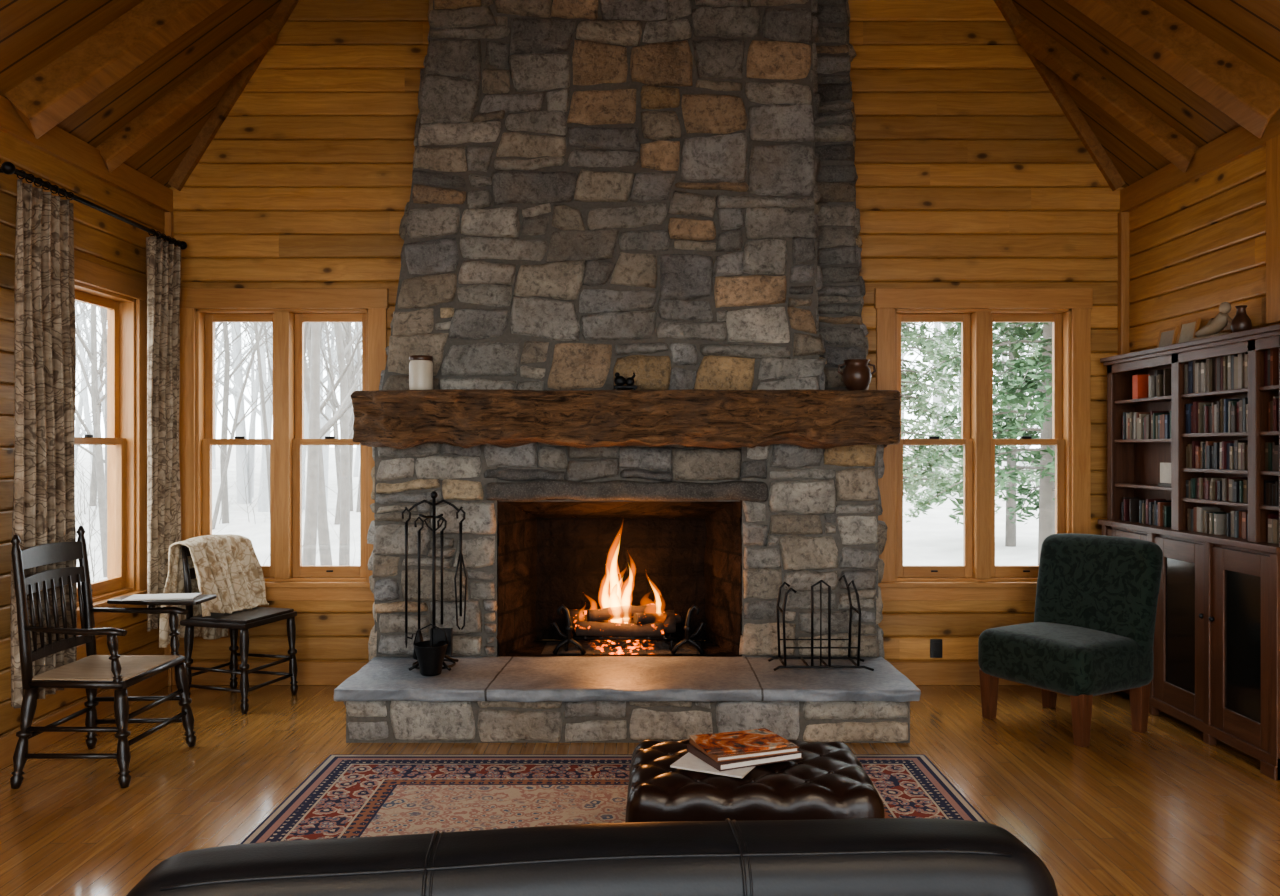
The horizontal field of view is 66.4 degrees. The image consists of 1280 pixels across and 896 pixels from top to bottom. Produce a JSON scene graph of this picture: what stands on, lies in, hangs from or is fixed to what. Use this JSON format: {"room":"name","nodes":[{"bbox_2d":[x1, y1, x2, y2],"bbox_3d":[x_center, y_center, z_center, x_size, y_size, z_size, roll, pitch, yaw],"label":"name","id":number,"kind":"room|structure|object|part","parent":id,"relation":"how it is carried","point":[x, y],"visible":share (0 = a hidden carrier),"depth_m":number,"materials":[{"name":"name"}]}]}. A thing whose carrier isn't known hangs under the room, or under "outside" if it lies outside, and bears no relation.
{"room":"cabin living room","nodes":[
{"label":"cabin living room","id":0,"kind":"room"},
{"bbox_2d":[0,130,164,737],"bbox_3d":[-2.974,-0.115,2.030,0.153,3.130,7.940,0,0,0],"label":"wall","id":1,"kind":"structure","parent":0,"point":[101,238],"depth_m":4.74,"materials":[{"name":"brown wood"}]},
{"bbox_2d":[0,670,167,769],"bbox_3d":[-2.885,1.380,2.080,0.021,0.140,7.760,0,0,0],"label":"baseboard","id":2,"kind":"structure","parent":1,"relation":"attached to","point":[8,743],"depth_m":4.92,"materials":[{"name":"brown wood"}]},
{"bbox_2d":[0,95,172,212],"bbox_3d":[-2.882,-1.510,2.100,0.035,0.140,7.800,0,0,0],"label":"trim","id":3,"kind":"structure","parent":1,"relation":"attached to","point":[58,143],"depth_m":5.06,"materials":[{"name":"brown wood"}]},
{"bbox_2d":[0,162,186,249],"bbox_3d":[-2.818,-1.234,5.094,0.163,0.073,1.684,0,0,0],"label":"curtain rod","id":4,"kind":"object","parent":1,"relation":"attached to","point":[8,168],"visible":0.95,"depth_m":4.78,"materials":[{"name":"metal"}]},
{"bbox_2d":[10,179,76,707],"bbox_3d":[-2.765,-0.022,4.559,0.091,2.344,0.484,0,0,0],"label":"curtain","id":5,"kind":"object","parent":4,"relation":"hanging from","point":[44,301],"visible":0.79,"depth_m":4.49,"materials":[{"name":"beige fabric"}]},
{"bbox_2d":[146,236,180,631],"bbox_3d":[-2.765,-0.082,5.689,0.084,2.224,0.403,0,0,0],"label":"curtain","id":6,"kind":"object","parent":4,"relation":"hanging from","point":[163,260],"visible":0.93,"depth_m":5.65,"materials":[{"name":"beige fabric"}]},
{"bbox_2d":[74,256,146,628],"bbox_3d":[-2.947,-0.020,5.210,0.205,1.910,1.090,0,0,0],"label":"frame rails","id":7,"kind":"object","parent":1,"relation":"attached to","point":[98,285],"visible":0.45,"depth_m":5.32,"materials":[{"name":"brown wood"}]},
{"bbox_2d":[107,299,146,590],"bbox_3d":[-2.962,-0.020,5.210,0.176,1.680,1.030,0,0,0],"label":"upright","id":8,"kind":"object","parent":1,"relation":"attached to","point":[127,323],"depth_m":5.60,"materials":[{"name":"brown wood"}]},
{"bbox_2d":[0,0,281,187],"bbox_3d":[-1.530,-4.022,2.100,3.140,5.524,8.200,0,0,0],"label":"ceiling","id":9,"kind":"structure","parent":0,"point":[34,34],"depth_m":5.19,"materials":[{"name":"brown wood"}]},
{"bbox_2d":[4,0,230,138],"bbox_3d":[-2.227,-2.530,5.209,0.217,2.194,2.033,0,0,41],"label":"roof beam","id":10,"kind":"structure","parent":9,"relation":"attached to","point":[71,81],"depth_m":4.70,"materials":[{"name":"brown wood"}]},
{"bbox_2d":[96,19,279,172],"bbox_3d":[-2.565,-2.038,5.587,0.137,1.120,1.020,0,0,41],"label":"roof beam","id":11,"kind":"structure","parent":9,"relation":"attached to","point":[170,108],"depth_m":5.53,"materials":[{"name":"brown wood"}]},
{"bbox_2d":[179,308,386,581],"bbox_3d":[-2.193,-0.020,6.062,1.284,1.680,0.176,0,0,0],"label":"upright","id":12,"kind":"object","parent":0,"point":[197,329],"depth_m":5.99,"materials":[{"name":"brown wood"}]},
{"bbox_2d":[0,685,1279,895],"bbox_3d":[0.040,1.510,2.100,6.180,0.120,8.100,0,0,0],"label":"floor","id":13,"kind":"structure","parent":0,"point":[1162,810],"depth_m":4.18,"materials":[{"name":"brown wood"}]},
{"bbox_2d":[10,526,216,788],"bbox_3d":[-2.431,0.913,4.546,0.575,1.077,0.807,0,0,1],"label":"armchair","id":14,"kind":"object","parent":13,"relation":"on","point":[93,672],"visible":1,"depth_m":4.41,"materials":[{"name":"brown wood"}]},
{"bbox_3d":[-2.369,0.771,4.834,0.460,0.062,0.230,0,0,1],"label":"writing arm","id":15,"kind":"part","parent":14,"relation":"part of","materials":[{"name":"brown wood"}]},
{"bbox_2d":[159,534,297,713],"bbox_3d":[-2.343,0.976,5.615,0.562,0.947,0.542,0,0,17],"label":"chair","id":16,"kind":"object","parent":13,"relation":"on","point":[228,567],"visible":0.94,"depth_m":5.53,"materials":[{"name":"brown wood"}]},
{"bbox_2d":[159,534,268,647],"bbox_3d":[-2.445,0.823,5.647,0.348,0.642,0.542,0,0,17],"label":"throw blanket","id":17,"kind":"object","parent":16,"relation":"on","point":[228,567],"depth_m":5.54,"materials":[{"name":"beige fabric"}]},
{"bbox_2d":[126,818,1057,895],"bbox_3d":[-0.095,1.083,2.086,1.697,0.732,0.833,0,0,-4],"label":"leather sofa","id":18,"kind":"object","parent":13,"relation":"on","point":[865,856],"visible":1,"depth_m":1.75,"materials":[{"name":"black leather"}]},
{"bbox_2d":[240,755,987,843],"bbox_3d":[-0.059,1.443,3.570,2.793,0.012,2.040,0,0,0],"label":"rug","id":19,"kind":"object","parent":13,"relation":"on","point":[345,796],"visible":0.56,"depth_m":4.05,"materials":[{"name":"carpet"}]},
{"bbox_2d":[625,739,884,821],"bbox_3d":[0.352,1.222,3.175,0.786,0.430,0.566,0,0,2],"label":"tufted ottoman","id":20,"kind":"object","parent":19,"relation":"on","point":[829,782],"visible":0.58,"depth_m":2.94,"materials":[{"name":"leather"}]},
{"bbox_2d":[670,728,802,777],"bbox_3d":[0.300,0.978,3.135,0.419,0.056,0.299,0,0,-24],"label":"book stack","id":21,"kind":"object","parent":20,"relation":"on","point":[736,753],"visible":1,"depth_m":3.11,"materials":[{"name":"paper"}]},
{"bbox_2d":[689,728,795,755],"bbox_3d":[0.326,0.955,3.183,0.304,0.009,0.214,0,0,-21],"label":"book","id":22,"kind":"object","parent":21,"relation":"on","point":[762,741],"depth_m":3.15,"materials":[{"name":"paper"}]},
{"bbox_2d":[334,0,920,742],"bbox_3d":[-0.071,-1.544,5.370,2.966,6.012,1.293,0,0,0],"label":"stone fireplace","id":23,"kind":"object","parent":13,"relation":"on","point":[662,192],"visible":0.98,"depth_m":5.56,"materials":[{"name":"grey stone"}]},
{"bbox_2d":[409,355,432,389],"bbox_3d":[-1.200,-0.407,5.360,0.131,0.191,0.131,0,0,0],"label":"ceramic jar","id":24,"kind":"object","parent":23,"relation":"on","point":[420,366],"visible":0.92,"depth_m":5.30,"materials":[{"name":"ceramic"}]},
{"bbox_2d":[402,491,466,675],"bbox_3d":[-1.095,0.699,5.149,0.349,0.935,0.375,0,0,0],"label":"fireplace tool set","id":25,"kind":"object","parent":23,"relation":"on","point":[430,655],"visible":1,"depth_m":5.13,"materials":[{"name":"metal"}]},
{"bbox_2d":[541,604,705,653],"bbox_3d":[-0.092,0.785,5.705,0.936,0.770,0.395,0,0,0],"label":"grate","id":26,"kind":"object","parent":23,"relation":"in","point":[641,626],"visible":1,"depth_m":5.58,"materials":[{"name":"metal"}]},
{"bbox_2d":[614,372,636,389],"bbox_3d":[-0.080,-0.364,5.360,0.129,0.102,0.049,0,0,0],"label":"figurine","id":27,"kind":"object","parent":23,"relation":"on","point":[619,380],"visible":0.98,"depth_m":5.34,"materials":[{"name":"black metal"}]},
{"bbox_2d":[768,575,873,670],"bbox_3d":[0.960,0.927,5.220,0.525,0.478,0.234,0,0,0],"label":"rack","id":28,"kind":"object","parent":23,"relation":"on","point":[857,665],"visible":1,"depth_m":5.11,"materials":[{"name":"metal"}]},
{"bbox_2d":[837,359,875,390],"bbox_3d":[1.190,-0.397,5.370,0.159,0.170,0.159,0,0,45],"label":"clay pot","id":29,"kind":"object","parent":23,"relation":"on","point":[856,375],"visible":0.89,"depth_m":5.32,"materials":[{"name":"brown ceramic"}]},
{"bbox_2d":[978,533,1162,746],"bbox_3d":[2.245,0.960,5.136,0.664,0.979,0.687,0,0,-29],"label":"slipper chair","id":30,"kind":"object","parent":13,"relation":"on","point":[1091,633],"visible":1,"depth_m":5.01,"materials":[{"name":"green fabric"}]},
{"bbox_2d":[1098,324,1279,779],"bbox_3d":[2.866,0.455,5.070,0.213,1.989,1.660,0,0,0],"label":"bookcase","id":31,"kind":"object","parent":13,"relation":"on","point":[1193,427],"visible":0.93,"depth_m":4.84,"materials":[{"name":"brown wood"}]},
{"bbox_2d":[1156,326,1178,347],"bbox_3d":[2.913,-0.601,5.400,0.041,0.121,0.170,0,0,0],"label":"picture frame","id":32,"kind":"object","parent":31,"relation":"on","point":[1168,336],"visible":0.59,"depth_m":5.39,"materials":[{"name":"brown wood"}]},
{"bbox_2d":[1176,318,1200,343],"bbox_3d":[2.915,-0.611,5.200,0.045,0.140,0.170,0,0,0],"label":"picture frame","id":33,"kind":"object","parent":31,"relation":"on","point":[1187,329],"visible":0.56,"depth_m":5.20,"materials":[{"name":"brown wood"}]},
{"bbox_2d":[1121,348,1278,543],"bbox_3d":[2.896,-0.021,5.047,0.108,0.901,1.504,0,0,0],"label":"books","id":34,"kind":"object","parent":31,"relation":"on","point":[1213,391],"depth_m":4.93,"materials":[{"name":"paper"}]},
{"bbox_2d":[1188,302,1232,340],"bbox_3d":[2.890,-0.632,4.930,0.093,0.180,0.299,0,0,0],"label":"figurine","id":35,"kind":"object","parent":31,"relation":"on","point":[1215,325],"visible":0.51,"depth_m":4.86,"materials":[{"name":"stone"}]},
{"bbox_3d":[2.798,0.910,5.060,0.006,0.660,1.340,0,0,0],"label":"door glass","id":36,"kind":"part","parent":31,"relation":"part of","materials":[{"name":"black glass"}]},
{"bbox_2d":[1230,305,1251,332],"bbox_3d":[2.891,-0.612,4.703,0.093,0.140,0.093,0,0,-24],"label":"ceramic jug","id":37,"kind":"object","parent":31,"relation":"on","point":[1241,321],"visible":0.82,"depth_m":4.68,"materials":[{"name":"ceramic"}]},
{"bbox_2d":[169,0,1123,661],"bbox_3d":[0.040,-2.406,6.074,5.880,7.712,0.153,0,0,0],"label":"wall","id":38,"kind":"structure","parent":0,"point":[971,173],"depth_m":6.00,"materials":[{"name":"brown wood"}]},
{"bbox_2d":[165,212,173,685],"bbox_3d":[-2.880,0.005,5.980,0.040,2.890,0.040,0,0,0],"label":"trim","id":39,"kind":"structure","parent":38,"relation":"attached to","point":[169,216],"depth_m":5.96,"materials":[{"name":"brown wood"}]},
{"bbox_2d":[180,288,388,600],"bbox_3d":[-2.193,-0.020,6.048,1.344,1.910,0.205,0,0,0],"label":"frame rails","id":40,"kind":"object","parent":38,"relation":"attached to","point":[345,583],"visible":0.63,"depth_m":5.98,"materials":[{"name":"brown wood"}]},
{"bbox_2d":[235,436,334,571],"bbox_3d":[-2.193,0.346,6.037,0.617,0.837,0.017,0,0,0],"label":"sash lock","id":41,"kind":"object","parent":38,"relation":"attached to","point":[236,437],"visible":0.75,"depth_m":6.03,"materials":[{"name":"metal"}]},
{"bbox_2d":[172,662,1023,684],"bbox_3d":[0.035,1.380,5.986,5.790,0.140,0.021,0,0,0],"label":"baseboard","id":42,"kind":"structure","parent":38,"relation":"attached to","point":[308,673],"depth_m":5.97,"materials":[{"name":"brown wood"}]},
{"bbox_2d":[168,0,1125,190],"bbox_3d":[0.040,-3.897,5.980,5.840,4.645,0.040,0,0,0],"label":"ceiling beam","id":43,"kind":"structure","parent":38,"relation":"attached to","point":[285,8],"depth_m":5.96,"materials":[{"name":"brown wood"}]},
{"bbox_2d":[930,639,941,657],"bbox_3d":[1.815,1.228,5.989,0.075,0.115,0.011,0,0,0],"label":"wall outlet","id":44,"kind":"object","parent":38,"relation":"attached to","point":[935,644],"visible":1,"depth_m":5.99,"materials":[{"name":"black plastic"}]},
{"bbox_2d":[929,436,1031,571],"bbox_3d":[2.101,0.346,6.037,0.629,0.837,0.017,0,0,0],"label":"sash lock","id":45,"kind":"object","parent":38,"relation":"attached to","point":[930,437],"visible":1,"depth_m":6.03,"materials":[{"name":"metal"}]},
{"bbox_2d":[874,288,1092,600],"bbox_3d":[2.101,-0.020,6.048,1.368,1.910,0.205,0,0,0],"label":"frame rails","id":46,"kind":"object","parent":38,"relation":"attached to","point":[917,583],"visible":0.73,"depth_m":5.98,"materials":[{"name":"brown wood"}]},
{"bbox_2d":[876,308,1090,581],"bbox_3d":[2.101,-0.020,6.062,1.308,1.680,0.176,0,0,0],"label":"upright","id":47,"kind":"object","parent":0,"point":[1071,330],"depth_m":5.98,"materials":[{"name":"brown wood"}]},
{"bbox_2d":[1011,0,1279,187],"bbox_3d":[1.610,-4.022,2.100,3.140,5.524,8.200,0,0,0],"label":"ceiling","id":48,"kind":"structure","parent":0,"point":[1249,30],"depth_m":5.26,"materials":[{"name":"brown wood"}]},
{"bbox_2d":[1014,19,1198,172],"bbox_3d":[2.645,-2.038,5.587,0.137,1.120,1.020,0,0,-41],"label":"roof beam","id":49,"kind":"structure","parent":48,"relation":"attached to","point":[1176,148],"depth_m":5.53,"materials":[{"name":"brown wood"}]},
{"bbox_2d":[1064,0,1279,138],"bbox_3d":[2.307,-2.530,5.209,0.217,2.194,2.033,0,0,-41],"label":"roof beam","id":50,"kind":"structure","parent":48,"relation":"attached to","point":[1244,94],"depth_m":4.71,"materials":[{"name":"brown wood"}]},
{"bbox_2d":[1129,146,1279,352],"bbox_3d":[3.054,-0.115,2.030,0.153,3.130,7.940,0,0,0],"label":"wall","id":51,"kind":"structure","parent":0,"point":[1198,246],"depth_m":5.19,"materials":[{"name":"brown wood"}]},
{"bbox_2d":[1118,134,1279,354],"bbox_3d":[2.955,0.005,5.220,0.050,2.890,1.560,0,0,0],"label":"trim","id":52,"kind":"structure","parent":51,"relation":"attached to","point":[1273,144],"depth_m":4.56,"materials":[{"name":"brown wood"}]},
{"bbox_2d":[1120,110,1279,211],"bbox_3d":[2.962,-1.510,2.100,0.035,0.140,7.800,0,0,0],"label":"trim","id":53,"kind":"structure","parent":51,"relation":"attached to","point":[1239,142],"depth_m":5.14,"materials":[{"name":"brown wood"}]},
{"label":"outside","id":54,"kind":"structure","parent":0,"visible":0},
{"bbox_2d":[75,445,1039,585],"bbox_3d":[0.000,1.075,20.000,140.000,3.035,120.000,0,0,0],"label":"ground","id":55,"kind":"structure","parent":54,"point":[934,538],"depth_m":21.85,"materials":[{"name":"white snow"}]},
{"bbox_2d":[74,301,361,581],"bbox_3d":[-18.423,-8.225,40.402,42.556,21.211,70.890,0,0,-40],"label":"grove","id":56,"kind":"object","parent":55,"relation":"on","point":[318,424],"visible":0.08,"depth_m":19.95,"materials":[{"name":"grey plant"}]},
{"bbox_2d":[901,322,1002,513],"bbox_3d":[3.693,-1.899,14.689,3.061,8.301,2.598,0,0,0],"label":"tree","id":57,"kind":"object","parent":55,"relation":"on","point":[921,407],"visible":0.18,"depth_m":14.45,"materials":[{"name":"green plant"}]},
{"bbox_2d":[901,322,1038,497],"bbox_3d":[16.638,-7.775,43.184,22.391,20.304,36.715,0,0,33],"label":"tree","id":58,"kind":"object","parent":55,"relation":"on","point":[938,324],"visible":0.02,"depth_m":39.70,"materials":[{"name":"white plant"}]},
{"bbox_2d":[903,322,1042,546],"bbox_3d":[7.171,-2.650,19.019,3.910,9.801,4.152,0,0,17],"label":"tree","id":59,"kind":"object","parent":55,"relation":"on","point":[1010,528],"visible":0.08,"depth_m":18.91,"materials":[{"name":"green plant"}]},
{"bbox_2d":[910,322,1054,565],"bbox_3d":[4.399,-1.399,10.541,2.915,7.302,3.246,0,0,0],"label":"tree","id":60,"kind":"object","parent":55,"relation":"on","point":[1045,495],"visible":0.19,"depth_m":10.55,"materials":[{"name":"green plant"}]}
]}

